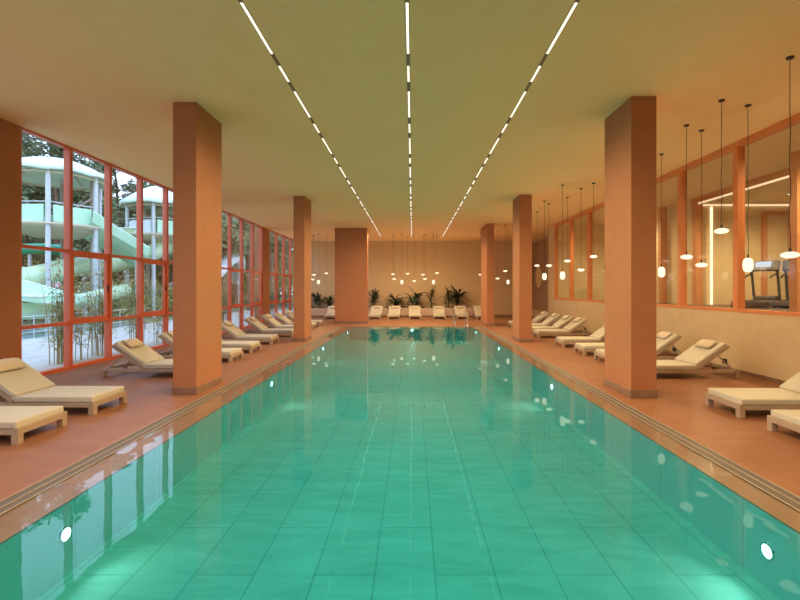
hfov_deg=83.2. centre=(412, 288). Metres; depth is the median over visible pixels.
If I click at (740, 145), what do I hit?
window
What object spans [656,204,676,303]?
wall
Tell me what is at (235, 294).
pine tree
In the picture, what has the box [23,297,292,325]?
ground
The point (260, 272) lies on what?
window
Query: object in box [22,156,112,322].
water slide
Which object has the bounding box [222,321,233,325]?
pillow
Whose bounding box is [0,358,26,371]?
pillow
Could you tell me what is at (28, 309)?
water slide
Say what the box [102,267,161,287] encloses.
shrub
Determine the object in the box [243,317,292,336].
sun lounger
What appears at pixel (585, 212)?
window
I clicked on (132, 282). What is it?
shrub
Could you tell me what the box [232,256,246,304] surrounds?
shrub
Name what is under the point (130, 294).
shrub
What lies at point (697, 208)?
post
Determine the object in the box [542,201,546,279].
pendant lamp
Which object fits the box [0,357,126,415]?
sun lounger
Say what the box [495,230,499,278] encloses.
pendant lamp
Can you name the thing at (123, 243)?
slide
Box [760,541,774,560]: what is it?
lamp
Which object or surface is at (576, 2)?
recessed light
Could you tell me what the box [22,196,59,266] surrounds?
pine tree
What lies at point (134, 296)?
shrub
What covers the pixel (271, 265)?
pine tree
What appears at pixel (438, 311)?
sun lounger
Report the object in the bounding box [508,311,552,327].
sun lounger
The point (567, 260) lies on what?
pendant lamp
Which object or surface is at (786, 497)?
drain grate
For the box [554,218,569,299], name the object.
window
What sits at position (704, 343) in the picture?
pillow
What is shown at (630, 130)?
column
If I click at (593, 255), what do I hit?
pendant lamp
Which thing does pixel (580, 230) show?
wall
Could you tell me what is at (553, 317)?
sun lounger
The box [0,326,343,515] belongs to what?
drain grate
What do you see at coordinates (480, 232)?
pendant lamp
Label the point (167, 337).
sun lounger
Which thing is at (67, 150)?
window
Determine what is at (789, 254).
pendant lamp
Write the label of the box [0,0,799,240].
ceiling
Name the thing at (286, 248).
pine tree
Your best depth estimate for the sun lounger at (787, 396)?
6.47 m
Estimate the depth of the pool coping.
4.68 m
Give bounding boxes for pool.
[22,323,147,339]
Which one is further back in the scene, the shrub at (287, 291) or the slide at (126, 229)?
the shrub at (287, 291)
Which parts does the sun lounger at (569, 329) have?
seat mattress, frame, mattress, frame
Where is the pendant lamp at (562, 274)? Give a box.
[560,184,564,279]
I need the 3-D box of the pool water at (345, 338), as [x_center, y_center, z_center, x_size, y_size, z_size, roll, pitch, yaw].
[-0.075,1.804,9.300,6.430,0.001,24.380,0,0,0]
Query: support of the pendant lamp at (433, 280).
hanging from the ceiling at (100, 79)
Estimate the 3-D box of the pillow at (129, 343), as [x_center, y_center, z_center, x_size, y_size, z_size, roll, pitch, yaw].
[-5.899,1.139,9.517,0.212,0.159,0.470,0,0,0]
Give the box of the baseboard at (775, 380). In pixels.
[580,330,785,383]
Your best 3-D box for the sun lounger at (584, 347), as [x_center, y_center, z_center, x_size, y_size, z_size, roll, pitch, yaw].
[5.630,1.430,12.511,2.020,0.741,0.750,0,0,1]
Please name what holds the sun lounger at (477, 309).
on the floor at (47, 449)
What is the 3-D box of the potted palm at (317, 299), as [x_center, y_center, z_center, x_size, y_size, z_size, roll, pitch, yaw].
[-6.164,0.745,29.193,1.451,1.157,0.742,0,0,0]
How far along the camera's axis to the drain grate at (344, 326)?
21.59 m
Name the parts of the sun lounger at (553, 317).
seat mattress, mattress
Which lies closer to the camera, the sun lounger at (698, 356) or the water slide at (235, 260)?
the sun lounger at (698, 356)
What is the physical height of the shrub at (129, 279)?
2.944 m
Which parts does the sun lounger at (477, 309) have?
mattress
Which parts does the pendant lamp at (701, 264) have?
lamp shade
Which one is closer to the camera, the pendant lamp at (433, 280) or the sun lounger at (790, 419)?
the sun lounger at (790, 419)
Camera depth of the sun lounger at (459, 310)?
28.21 m
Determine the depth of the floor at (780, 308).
14.14 m
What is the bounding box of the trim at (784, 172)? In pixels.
[690,168,788,204]
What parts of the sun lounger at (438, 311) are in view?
mattress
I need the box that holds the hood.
[753,296,777,299]
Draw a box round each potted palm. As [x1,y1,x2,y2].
[311,292,325,307]
[320,295,334,305]
[368,288,380,305]
[386,292,404,307]
[404,287,425,307]
[424,285,437,307]
[440,287,451,307]
[445,284,467,305]
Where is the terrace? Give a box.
[22,310,292,371]
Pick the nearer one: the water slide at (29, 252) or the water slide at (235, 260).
the water slide at (29, 252)
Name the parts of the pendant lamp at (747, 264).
lamp shade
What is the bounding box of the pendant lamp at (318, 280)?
[317,234,319,283]
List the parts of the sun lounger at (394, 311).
mattress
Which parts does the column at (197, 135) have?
skirting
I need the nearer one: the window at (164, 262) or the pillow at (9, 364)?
the pillow at (9, 364)
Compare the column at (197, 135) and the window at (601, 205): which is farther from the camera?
the window at (601, 205)
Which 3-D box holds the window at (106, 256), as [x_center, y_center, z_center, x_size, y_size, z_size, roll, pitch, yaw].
[-7.747,-0.692,10.795,0.145,4.984,1.330,0,0,0]
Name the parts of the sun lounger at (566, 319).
seat mattress, mattress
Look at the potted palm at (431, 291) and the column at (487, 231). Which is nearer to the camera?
the column at (487, 231)
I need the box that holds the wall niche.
[532,235,547,318]
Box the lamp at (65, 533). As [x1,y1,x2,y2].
[58,525,71,543]
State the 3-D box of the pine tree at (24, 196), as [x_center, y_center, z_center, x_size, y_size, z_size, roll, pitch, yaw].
[-32.354,-6.323,31.987,10.219,16.537,8.297,0,0,11]
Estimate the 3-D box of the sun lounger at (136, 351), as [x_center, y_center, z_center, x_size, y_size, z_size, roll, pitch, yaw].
[-5.330,1.430,9.518,2.020,0.741,0.750,0,0,0]
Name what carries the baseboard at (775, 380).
attached to the wall at (768, 345)
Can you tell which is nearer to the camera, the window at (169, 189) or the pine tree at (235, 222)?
the window at (169, 189)
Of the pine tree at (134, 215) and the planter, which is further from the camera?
the pine tree at (134, 215)
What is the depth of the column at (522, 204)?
15.20 m
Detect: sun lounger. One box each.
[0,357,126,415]
[0,406,66,444]
[101,338,172,377]
[157,330,242,362]
[222,321,278,344]
[222,339,260,352]
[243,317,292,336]
[255,314,292,330]
[268,312,316,328]
[280,310,323,325]
[324,306,334,318]
[368,306,382,318]
[387,306,400,318]
[409,306,420,318]
[433,306,445,318]
[454,306,468,318]
[473,306,480,318]
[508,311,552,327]
[532,313,564,327]
[532,315,579,331]
[533,317,592,337]
[555,325,604,346]
[574,343,658,355]
[594,331,681,359]
[656,339,739,378]
[705,372,799,417]
[767,410,799,432]
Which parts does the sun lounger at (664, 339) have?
seat mattress, frame, mattress, frame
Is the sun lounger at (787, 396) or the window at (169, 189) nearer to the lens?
the sun lounger at (787, 396)
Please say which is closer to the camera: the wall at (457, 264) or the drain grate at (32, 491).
the drain grate at (32, 491)
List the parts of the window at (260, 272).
opening sash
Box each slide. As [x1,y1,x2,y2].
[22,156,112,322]
[22,242,172,302]
[22,243,78,320]
[22,279,103,328]
[22,284,131,332]
[84,211,148,322]
[119,227,170,233]
[222,252,245,310]
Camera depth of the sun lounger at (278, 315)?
20.19 m
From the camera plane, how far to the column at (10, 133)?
8.57 m
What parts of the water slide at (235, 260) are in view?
support post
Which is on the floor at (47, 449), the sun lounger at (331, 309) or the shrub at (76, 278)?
the sun lounger at (331, 309)
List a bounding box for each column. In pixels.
[0,118,20,358]
[172,102,222,394]
[293,196,311,341]
[334,228,368,323]
[481,223,494,325]
[512,195,531,341]
[604,96,657,397]
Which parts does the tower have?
post, railing panel, post, railing panel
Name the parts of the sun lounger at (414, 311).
mattress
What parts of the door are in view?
door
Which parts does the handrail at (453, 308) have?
rail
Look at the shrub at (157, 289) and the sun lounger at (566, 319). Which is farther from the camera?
the shrub at (157, 289)
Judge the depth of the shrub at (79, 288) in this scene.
25.93 m
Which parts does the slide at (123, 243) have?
support post, support post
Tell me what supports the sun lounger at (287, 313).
on the floor at (47, 449)
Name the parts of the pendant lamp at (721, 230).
lamp shade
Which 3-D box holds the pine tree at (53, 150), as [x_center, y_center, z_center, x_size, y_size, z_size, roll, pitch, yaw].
[-28.863,-6.769,37.057,10.190,17.424,9.159,0,0,-22]
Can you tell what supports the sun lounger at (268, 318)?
on the floor at (47, 449)
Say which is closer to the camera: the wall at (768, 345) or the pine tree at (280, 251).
the wall at (768, 345)
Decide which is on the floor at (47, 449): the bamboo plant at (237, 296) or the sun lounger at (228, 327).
the sun lounger at (228, 327)
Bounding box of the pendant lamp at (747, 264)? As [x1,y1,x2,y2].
[742,104,753,271]
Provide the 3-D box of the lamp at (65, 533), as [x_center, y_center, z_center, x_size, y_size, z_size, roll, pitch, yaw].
[-2.911,2.060,3.780,0.022,0.140,0.140,0,0,0]
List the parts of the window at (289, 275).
opening sash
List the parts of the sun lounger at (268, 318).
mattress, seat mattress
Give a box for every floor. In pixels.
[0,316,799,500]
[604,300,788,311]
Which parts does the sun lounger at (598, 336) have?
seat mattress, frame, mattress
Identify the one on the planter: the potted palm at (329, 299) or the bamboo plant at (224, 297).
the potted palm at (329, 299)
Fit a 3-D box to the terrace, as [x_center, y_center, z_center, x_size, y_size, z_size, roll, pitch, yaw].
[-11.050,1.885,16.000,6.300,0.070,48.000,0,0,0]
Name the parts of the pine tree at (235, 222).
crown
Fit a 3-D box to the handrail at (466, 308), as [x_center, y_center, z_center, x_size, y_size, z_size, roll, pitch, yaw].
[2.600,1.616,21.565,0.100,1.370,1.008,0,0,0]
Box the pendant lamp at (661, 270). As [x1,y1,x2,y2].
[658,153,664,276]
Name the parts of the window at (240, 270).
opening sash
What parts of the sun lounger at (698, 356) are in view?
seat mattress, frame, mattress, frame, leg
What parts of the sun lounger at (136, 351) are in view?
leg, frame, frame, mattress, seat mattress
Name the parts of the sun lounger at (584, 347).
frame, seat mattress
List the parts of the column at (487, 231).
skirting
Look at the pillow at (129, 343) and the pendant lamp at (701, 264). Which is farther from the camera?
the pillow at (129, 343)
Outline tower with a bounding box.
[119,186,172,317]
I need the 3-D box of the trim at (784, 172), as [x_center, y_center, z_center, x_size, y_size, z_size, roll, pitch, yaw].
[9.890,-3.093,5.500,0.020,0.186,21.000,0,0,0]
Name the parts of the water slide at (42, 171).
railing panel, handrail, post, post, railing panel, handrail, post, post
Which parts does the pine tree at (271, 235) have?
crown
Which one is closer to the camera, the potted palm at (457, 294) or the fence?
the fence
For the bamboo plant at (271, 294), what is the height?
2.626 m
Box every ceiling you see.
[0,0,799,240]
[691,175,788,204]
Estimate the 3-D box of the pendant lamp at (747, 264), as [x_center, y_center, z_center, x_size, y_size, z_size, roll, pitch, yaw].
[5.809,-1.738,7.792,0.156,2.894,0.154,0,0,0]
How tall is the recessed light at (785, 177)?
0.040 m
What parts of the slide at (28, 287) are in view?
support post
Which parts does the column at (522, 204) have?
skirting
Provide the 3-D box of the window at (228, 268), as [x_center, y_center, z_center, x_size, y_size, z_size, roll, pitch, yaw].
[-7.750,-0.692,18.395,0.140,4.984,1.330,0,0,0]
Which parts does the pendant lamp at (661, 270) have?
lamp shade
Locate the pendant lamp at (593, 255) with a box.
[590,183,596,257]
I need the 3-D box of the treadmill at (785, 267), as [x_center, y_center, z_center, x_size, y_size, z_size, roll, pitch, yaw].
[11.200,-0.167,13.150,1.800,1.435,0.800,0,0,-40]
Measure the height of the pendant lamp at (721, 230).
2.252 m
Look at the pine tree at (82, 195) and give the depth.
37.23 m
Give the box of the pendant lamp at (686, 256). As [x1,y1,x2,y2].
[680,124,692,258]
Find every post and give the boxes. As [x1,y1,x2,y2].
[658,207,666,302]
[693,203,702,304]
[789,150,799,311]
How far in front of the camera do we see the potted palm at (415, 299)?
29.26 m
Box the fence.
[22,308,144,337]
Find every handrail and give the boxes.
[452,308,454,325]
[465,308,467,326]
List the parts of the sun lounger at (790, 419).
leg, seat mattress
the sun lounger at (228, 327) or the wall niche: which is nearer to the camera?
the sun lounger at (228, 327)
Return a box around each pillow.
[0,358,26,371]
[123,338,143,347]
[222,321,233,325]
[656,331,671,338]
[694,339,717,347]
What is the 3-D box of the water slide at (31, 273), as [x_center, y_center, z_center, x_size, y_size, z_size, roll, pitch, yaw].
[-18.584,-1.276,28.764,2.762,6.392,15.639,0,0,16]
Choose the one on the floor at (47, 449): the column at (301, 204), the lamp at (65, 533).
the column at (301, 204)
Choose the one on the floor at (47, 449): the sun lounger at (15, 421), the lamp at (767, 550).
the sun lounger at (15, 421)
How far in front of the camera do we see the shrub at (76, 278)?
48.86 m
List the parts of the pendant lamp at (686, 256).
lamp shade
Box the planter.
[311,308,472,316]
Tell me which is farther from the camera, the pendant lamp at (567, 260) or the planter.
the planter
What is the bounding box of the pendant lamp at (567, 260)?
[564,197,570,261]
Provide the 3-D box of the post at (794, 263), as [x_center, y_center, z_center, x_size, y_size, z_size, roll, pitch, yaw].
[8.950,-1.318,10.450,0.220,3.736,0.220,0,0,0]
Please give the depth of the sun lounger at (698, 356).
9.09 m
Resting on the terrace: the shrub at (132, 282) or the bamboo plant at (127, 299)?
the bamboo plant at (127, 299)
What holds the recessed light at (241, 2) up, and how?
in the ceiling at (100, 79)
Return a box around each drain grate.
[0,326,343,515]
[344,326,477,326]
[478,326,799,512]
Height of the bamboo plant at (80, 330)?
1.624 m
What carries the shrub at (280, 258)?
on the ground
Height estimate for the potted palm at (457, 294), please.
1.658 m
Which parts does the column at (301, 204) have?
skirting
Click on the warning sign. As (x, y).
(55, 282)
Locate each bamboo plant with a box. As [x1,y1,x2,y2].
[29,258,87,364]
[59,298,102,359]
[75,261,126,355]
[117,267,154,342]
[146,296,161,342]
[222,273,234,320]
[235,296,247,321]
[269,278,274,314]
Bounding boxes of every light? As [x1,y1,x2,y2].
[238,0,380,235]
[405,0,411,235]
[443,0,579,235]
[698,175,788,203]
[703,204,788,205]
[710,207,712,304]
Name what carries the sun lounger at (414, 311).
on the floor at (47, 449)
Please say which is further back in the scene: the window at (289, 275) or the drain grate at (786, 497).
the window at (289, 275)
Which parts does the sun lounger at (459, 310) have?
mattress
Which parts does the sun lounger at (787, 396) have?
leg, leg, frame, seat mattress, mattress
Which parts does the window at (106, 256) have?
opening sash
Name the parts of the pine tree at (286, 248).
crown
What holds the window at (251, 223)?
on the floor at (47, 449)
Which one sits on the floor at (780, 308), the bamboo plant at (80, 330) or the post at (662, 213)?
the post at (662, 213)
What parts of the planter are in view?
skirting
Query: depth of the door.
15.92 m
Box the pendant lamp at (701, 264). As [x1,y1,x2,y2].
[695,129,707,266]
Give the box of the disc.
[535,263,542,288]
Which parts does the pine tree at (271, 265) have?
crown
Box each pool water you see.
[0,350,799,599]
[300,327,519,350]
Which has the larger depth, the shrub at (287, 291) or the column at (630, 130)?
the shrub at (287, 291)
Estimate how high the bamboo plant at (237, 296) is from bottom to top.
1.624 m
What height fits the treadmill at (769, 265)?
1.435 m
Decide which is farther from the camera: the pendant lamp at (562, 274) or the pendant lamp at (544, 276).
the pendant lamp at (544, 276)
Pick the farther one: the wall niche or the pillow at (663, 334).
the wall niche
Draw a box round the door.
[761,211,788,299]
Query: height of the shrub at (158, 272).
6.330 m
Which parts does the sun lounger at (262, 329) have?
frame, mattress, frame, seat mattress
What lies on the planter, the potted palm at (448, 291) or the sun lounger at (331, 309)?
the potted palm at (448, 291)
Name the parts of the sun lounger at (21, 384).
frame, mattress, frame, seat mattress, leg, leg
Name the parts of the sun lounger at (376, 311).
mattress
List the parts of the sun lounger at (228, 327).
frame, mattress, frame, seat mattress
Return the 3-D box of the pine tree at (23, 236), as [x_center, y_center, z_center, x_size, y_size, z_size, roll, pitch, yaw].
[-43.939,-4.729,54.254,9.472,13.364,7.626,0,0,-24]
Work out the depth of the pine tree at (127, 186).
42.76 m
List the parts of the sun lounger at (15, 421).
leg, seat mattress, frame, leg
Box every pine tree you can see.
[22,132,77,239]
[22,133,124,260]
[22,183,36,203]
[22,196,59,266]
[22,202,52,263]
[38,189,129,260]
[74,160,152,283]
[131,185,172,287]
[222,213,269,312]
[232,243,274,307]
[235,219,292,309]
[244,247,292,269]
[245,225,292,308]
[279,242,292,305]
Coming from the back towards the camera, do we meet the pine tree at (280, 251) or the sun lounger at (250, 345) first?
the pine tree at (280, 251)
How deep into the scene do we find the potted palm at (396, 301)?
29.27 m
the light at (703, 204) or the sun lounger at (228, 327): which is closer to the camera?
the sun lounger at (228, 327)
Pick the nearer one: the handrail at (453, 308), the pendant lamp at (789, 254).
the pendant lamp at (789, 254)
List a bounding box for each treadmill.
[731,260,781,307]
[772,260,788,307]
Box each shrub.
[52,281,114,321]
[74,270,124,285]
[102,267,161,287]
[103,277,161,309]
[103,281,161,313]
[103,294,131,315]
[103,295,149,320]
[124,286,172,317]
[129,279,172,309]
[134,266,169,288]
[157,295,172,314]
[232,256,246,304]
[243,252,292,300]
[274,259,292,303]
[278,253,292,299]
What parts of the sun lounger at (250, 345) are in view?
seat mattress, frame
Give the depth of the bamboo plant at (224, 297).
20.82 m
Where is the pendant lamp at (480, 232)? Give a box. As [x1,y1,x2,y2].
[479,232,480,274]
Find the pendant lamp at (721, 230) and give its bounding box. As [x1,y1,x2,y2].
[714,99,728,233]
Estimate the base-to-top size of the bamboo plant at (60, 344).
2.626 m
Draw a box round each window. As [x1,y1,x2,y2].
[21,127,70,374]
[71,148,110,368]
[111,164,141,359]
[142,177,167,349]
[168,188,172,345]
[222,210,230,333]
[231,214,242,328]
[243,219,252,328]
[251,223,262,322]
[269,230,276,319]
[277,233,284,320]
[285,236,290,317]
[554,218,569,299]
[570,209,587,301]
[588,202,604,302]
[656,168,678,307]
[679,142,734,311]
[735,113,799,316]
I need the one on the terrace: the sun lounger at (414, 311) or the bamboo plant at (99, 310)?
the bamboo plant at (99, 310)
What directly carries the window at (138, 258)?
on the floor at (47, 449)
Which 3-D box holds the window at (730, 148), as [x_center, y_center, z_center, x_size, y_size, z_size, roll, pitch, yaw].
[7.070,-1.341,10.775,0.160,3.683,2.050,0,0,0]
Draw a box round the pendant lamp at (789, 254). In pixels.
[780,55,799,257]
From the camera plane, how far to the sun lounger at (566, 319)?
17.91 m
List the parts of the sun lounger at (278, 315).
mattress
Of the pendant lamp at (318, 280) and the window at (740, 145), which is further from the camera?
the pendant lamp at (318, 280)
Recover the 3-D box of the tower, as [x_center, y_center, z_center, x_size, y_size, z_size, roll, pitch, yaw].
[-17.529,-2.678,32.000,5.700,9.196,5.700,0,0,-23]
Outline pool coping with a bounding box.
[0,351,799,544]
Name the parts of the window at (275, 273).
opening sash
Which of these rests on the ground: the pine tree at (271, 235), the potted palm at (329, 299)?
the pine tree at (271, 235)
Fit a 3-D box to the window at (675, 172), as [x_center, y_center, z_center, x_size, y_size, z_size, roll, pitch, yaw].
[7.070,-1.341,12.825,0.160,3.683,2.050,0,0,0]
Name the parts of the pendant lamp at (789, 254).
lamp shade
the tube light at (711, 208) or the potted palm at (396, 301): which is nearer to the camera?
the tube light at (711, 208)
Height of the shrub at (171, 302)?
1.816 m
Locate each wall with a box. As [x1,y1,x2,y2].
[311,241,512,314]
[548,224,604,299]
[548,299,799,380]
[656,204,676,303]
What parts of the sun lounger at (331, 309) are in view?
mattress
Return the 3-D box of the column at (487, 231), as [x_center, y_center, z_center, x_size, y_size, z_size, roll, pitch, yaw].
[3.790,-0.692,22.775,0.388,4.984,1.878,0,0,0]
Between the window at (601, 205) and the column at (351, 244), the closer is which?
the window at (601, 205)
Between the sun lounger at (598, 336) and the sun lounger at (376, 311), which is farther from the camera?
the sun lounger at (376, 311)
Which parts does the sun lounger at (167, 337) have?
frame, mattress, frame, seat mattress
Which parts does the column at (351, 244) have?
skirting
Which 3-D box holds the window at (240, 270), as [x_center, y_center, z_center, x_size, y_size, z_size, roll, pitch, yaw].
[-7.747,-0.692,19.725,0.145,4.984,1.330,0,0,0]
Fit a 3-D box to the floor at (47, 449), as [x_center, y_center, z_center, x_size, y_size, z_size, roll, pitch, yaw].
[0.050,1.900,12.500,15.900,0.200,35.000,0,0,0]
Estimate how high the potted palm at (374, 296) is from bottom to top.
1.441 m
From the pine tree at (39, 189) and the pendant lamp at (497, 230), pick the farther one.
the pine tree at (39, 189)
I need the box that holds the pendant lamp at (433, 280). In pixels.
[432,234,434,283]
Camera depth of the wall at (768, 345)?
9.78 m
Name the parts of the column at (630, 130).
skirting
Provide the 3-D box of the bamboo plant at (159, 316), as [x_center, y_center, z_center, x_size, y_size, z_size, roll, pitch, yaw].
[-8.691,1.039,15.331,0.751,1.624,1.421,0,0,-5]
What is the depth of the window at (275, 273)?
25.51 m
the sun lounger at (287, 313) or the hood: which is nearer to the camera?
the hood
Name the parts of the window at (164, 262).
opening sash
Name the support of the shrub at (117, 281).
on the ground
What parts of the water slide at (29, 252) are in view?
support post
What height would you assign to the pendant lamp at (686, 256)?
2.608 m
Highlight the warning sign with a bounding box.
[53,282,60,288]
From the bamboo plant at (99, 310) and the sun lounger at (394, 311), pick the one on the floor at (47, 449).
the sun lounger at (394, 311)
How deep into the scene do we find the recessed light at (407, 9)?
6.89 m
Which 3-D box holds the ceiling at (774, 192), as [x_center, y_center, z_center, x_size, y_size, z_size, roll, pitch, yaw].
[12.300,-3.193,5.500,4.800,0.386,21.000,0,0,0]
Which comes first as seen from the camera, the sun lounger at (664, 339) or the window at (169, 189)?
the sun lounger at (664, 339)
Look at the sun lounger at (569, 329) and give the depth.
16.55 m
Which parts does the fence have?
post, rail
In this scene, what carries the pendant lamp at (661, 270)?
hanging from the ceiling at (100, 79)
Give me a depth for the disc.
28.07 m
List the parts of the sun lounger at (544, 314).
mattress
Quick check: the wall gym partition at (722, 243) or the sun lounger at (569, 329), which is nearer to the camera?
the wall gym partition at (722, 243)
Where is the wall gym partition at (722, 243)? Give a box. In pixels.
[687,200,788,303]
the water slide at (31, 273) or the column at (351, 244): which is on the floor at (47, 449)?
the column at (351, 244)
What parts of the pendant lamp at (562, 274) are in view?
lamp shade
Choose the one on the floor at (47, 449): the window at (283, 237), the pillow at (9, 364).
the window at (283, 237)
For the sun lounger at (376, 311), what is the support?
on the floor at (47, 449)

